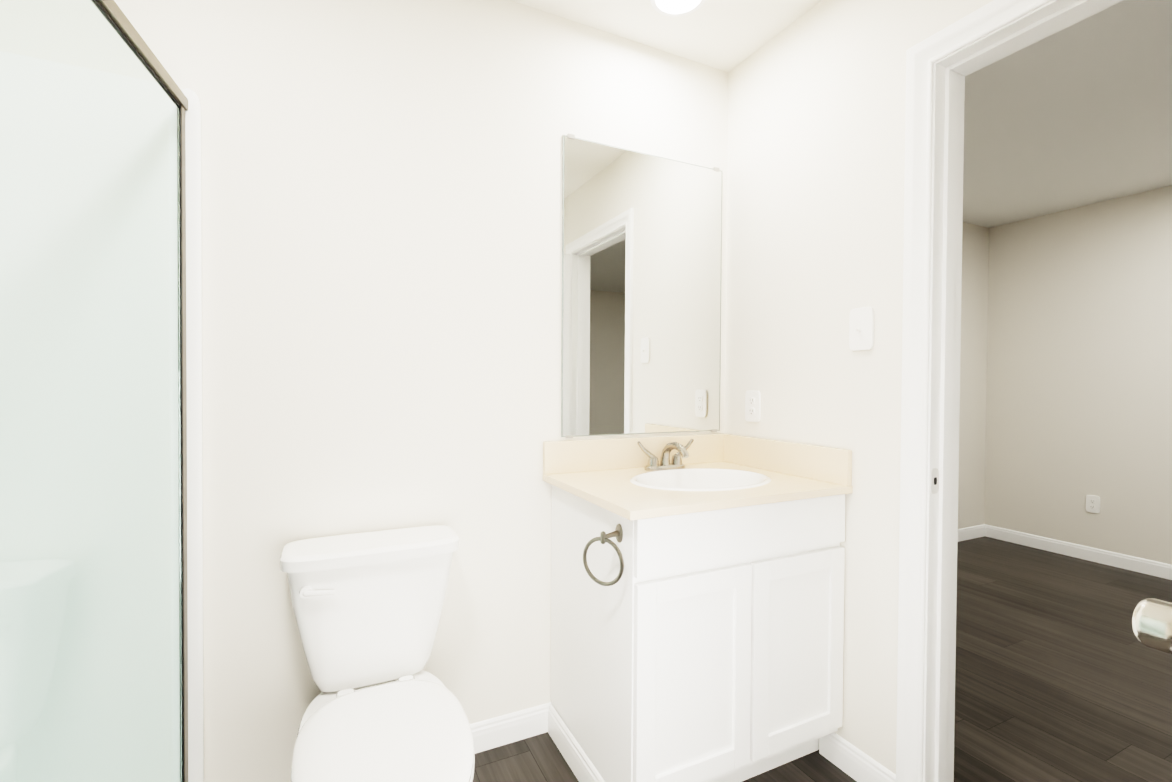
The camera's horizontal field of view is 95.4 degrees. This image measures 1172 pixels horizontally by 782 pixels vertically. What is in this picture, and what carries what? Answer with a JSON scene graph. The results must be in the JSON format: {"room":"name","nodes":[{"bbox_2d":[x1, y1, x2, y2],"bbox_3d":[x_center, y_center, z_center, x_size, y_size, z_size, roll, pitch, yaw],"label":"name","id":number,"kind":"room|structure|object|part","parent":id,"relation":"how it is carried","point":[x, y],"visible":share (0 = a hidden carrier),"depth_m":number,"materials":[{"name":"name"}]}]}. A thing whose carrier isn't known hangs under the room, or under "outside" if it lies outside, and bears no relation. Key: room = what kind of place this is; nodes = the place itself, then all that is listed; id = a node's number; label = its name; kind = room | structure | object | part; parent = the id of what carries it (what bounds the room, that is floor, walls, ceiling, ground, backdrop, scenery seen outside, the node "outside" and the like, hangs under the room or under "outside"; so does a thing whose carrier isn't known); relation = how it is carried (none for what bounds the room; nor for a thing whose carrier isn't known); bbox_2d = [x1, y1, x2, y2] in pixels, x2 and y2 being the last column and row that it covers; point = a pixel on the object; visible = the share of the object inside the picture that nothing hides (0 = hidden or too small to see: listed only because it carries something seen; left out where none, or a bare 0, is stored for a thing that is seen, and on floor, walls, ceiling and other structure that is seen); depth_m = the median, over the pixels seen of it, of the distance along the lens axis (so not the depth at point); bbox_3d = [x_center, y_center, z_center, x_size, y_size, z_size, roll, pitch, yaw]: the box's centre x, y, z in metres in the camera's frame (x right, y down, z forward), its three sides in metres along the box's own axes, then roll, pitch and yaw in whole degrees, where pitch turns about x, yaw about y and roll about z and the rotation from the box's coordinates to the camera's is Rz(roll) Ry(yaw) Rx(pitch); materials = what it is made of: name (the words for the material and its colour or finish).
{"room":"bathroom","nodes":[
{"label":"bathroom","id":0,"kind":"room"},
{"bbox_2d":[114,0,727,781],"bbox_3d":[-0.740,-0.055,1.595,2.830,2.440,0.130,0,1,-26],"label":"wall","id":1,"kind":"structure","parent":0,"point":[380,264],"depth_m":1.59,"materials":[{"name":"white paint"}]},
{"bbox_2d":[470,702,551,753],"bbox_3d":[-0.417,1.119,1.692,0.675,0.092,0.013,0,1,-26],"label":"baseboard","id":2,"kind":"structure","parent":1,"relation":"attached to","point":[495,732],"depth_m":1.77,"materials":[{"name":"white wood"}]},
{"bbox_2d":[561,133,721,437],"bbox_3d":[0.229,-0.360,1.980,0.690,1.046,0.008,0,1,-26],"label":"wall mirror","id":3,"kind":"object","parent":1,"relation":"attached to","point":[641,291],"visible":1,"depth_m":1.96,"materials":[{"name":"clear mirror"}]},
{"bbox_2d":[473,536,1171,781],"bbox_3d":[1.675,1.245,0.500,6.220,0.100,5.707,0,1,-26],"label":"floor","id":4,"kind":"structure","parent":0,"point":[1063,673],"depth_m":2.12,"materials":[{"name":"brown wood"}]},
{"bbox_2d":[0,0,203,781],"bbox_3d":[-1.108,0.208,0.517,0.961,1.940,1.490,0,1,-26],"label":"shower enclosure","id":5,"kind":"object","parent":4,"relation":"on","point":[101,546],"visible":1,"depth_m":0.97,"materials":[{"name":"clear glass"}]},
{"bbox_2d":[280,525,474,781],"bbox_3d":[-0.473,0.793,1.244,0.452,0.756,0.735,0,1,-26],"label":"toilet","id":6,"kind":"object","parent":4,"relation":"on","point":[383,706],"visible":1,"depth_m":1.37,"materials":[{"name":"white ceramic"}]},
{"bbox_2d":[543,433,851,781],"bbox_3d":[0.309,0.672,1.716,0.834,0.994,0.584,0,1,-26],"label":"bathroom vanity","id":7,"kind":"object","parent":4,"relation":"on","point":[697,608],"depth_m":1.51,"materials":[{"name":"white wood"}]},
{"bbox_2d":[637,439,693,470],"bbox_3d":[0.310,0.230,1.882,0.242,0.106,0.161,0,1,-26],"label":"faucet","id":8,"kind":"object","parent":7,"relation":"on","point":[676,464],"depth_m":1.90,"materials":[{"name":"silver metal"}]},
{"bbox_2d":[511,0,1171,227],"bbox_3d":[1.690,-1.295,0.464,6.220,0.100,5.707,0,1,-26],"label":"ceiling","id":9,"kind":"structure","parent":0,"point":[1077,114],"depth_m":2.28,"materials":[{"name":"white paint"}]},
{"bbox_2d":[650,0,704,16],"bbox_3d":[0.296,-1.262,1.702,0.190,0.017,0.190,0,1,-26],"label":"ceiling light","id":10,"kind":"object","parent":9,"relation":"attached to","point":[674,8],"visible":0.92,"depth_m":1.74,"materials":[{"name":"white"}]},
{"bbox_2d":[725,0,992,773],"bbox_3d":[1.489,-0.025,0.388,0.130,2.440,5.447,0,1,-26],"label":"wall","id":11,"kind":"structure","parent":0,"point":[816,165],"depth_m":1.67,"materials":[{"name":"white paint"}]},
{"bbox_2d":[745,391,760,421],"bbox_3d":[0.625,0.057,2.007,0.011,0.118,0.074,0,1,-26],"label":"outlet","id":12,"kind":"object","parent":11,"relation":"attached to","point":[752,406],"visible":1,"depth_m":2.00,"materials":[{"name":"white plastic"}]},
{"bbox_2d":[819,732,895,781],"bbox_3d":[0.817,1.128,1.613,0.013,0.092,0.258,0,1,-26],"label":"baseboard","id":13,"kind":"structure","parent":11,"relation":"attached to","point":[849,759],"depth_m":1.62,"materials":[{"name":"white wood"}]},
{"bbox_2d":[849,307,873,350],"bbox_3d":[0.819,-0.186,1.596,0.021,0.128,0.078,0,1,-26],"label":"light switch","id":14,"kind":"object","parent":11,"relation":"attached to","point":[861,328],"visible":1,"depth_m":1.59,"materials":[{"name":"white plastic"}]},
{"bbox_2d":[896,0,1122,781],"bbox_3d":[1.122,0.126,1.126,0.148,2.112,0.855,0,1,-26],"label":"door frame","id":15,"kind":"structure","parent":11,"relation":"attached to","point":[952,70],"depth_m":1.44,"materials":[{"name":"white wood"}]},
{"bbox_3d":[1.064,0.127,1.098,0.017,2.112,0.855,0,1,-26],"label":"bathroom door casing trim","id":16,"kind":"part","parent":15,"relation":"part of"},
{"bbox_2d":[958,222,988,528],"bbox_3d":[1.799,-0.069,3.636,3.260,2.440,0.130,0,1,-26],"label":"wall","id":17,"kind":"structure","parent":0,"point":[973,371],"depth_m":4.15,"materials":[{"name":"white paint"}]},
{"bbox_2d":[957,524,984,541],"bbox_3d":[1.764,1.107,3.560,3.130,0.092,0.013,0,1,-26],"label":"baseboard","id":18,"kind":"structure","parent":17,"relation":"attached to","point":[972,532],"depth_m":4.15,"materials":[{"name":"white wood"}]},
{"bbox_2d":[984,185,1171,564],"bbox_3d":[4.451,-0.026,1.751,0.130,2.440,5.577,0,1,-26],"label":"wall","id":19,"kind":"structure","parent":0,"point":[1079,376],"depth_m":3.68,"materials":[{"name":"white paint"}]},
{"bbox_2d":[985,524,1171,579],"bbox_3d":[4.351,1.147,1.795,0.013,0.092,5.447,0,1,-26],"label":"baseboard","id":20,"kind":"structure","parent":19,"relation":"attached to","point":[1141,565],"depth_m":3.68,"materials":[{"name":"white wood"}]},
{"bbox_2d":[1086,495,1099,512],"bbox_3d":[3.457,0.772,3.640,0.011,0.118,0.074,0,1,-26],"label":"outlet","id":21,"kind":"object","parent":19,"relation":"attached to","point":[1092,503],"visible":1,"depth_m":3.64,"materials":[{"name":"white plastic"}]},
{"bbox_2d":[1132,598,1171,653],"bbox_3d":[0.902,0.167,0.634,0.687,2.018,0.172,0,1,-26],"label":"door knob","id":22,"kind":"object","parent":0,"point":[1152,622],"depth_m":0.56,"materials":[{"name":"silver metal"}]}
]}

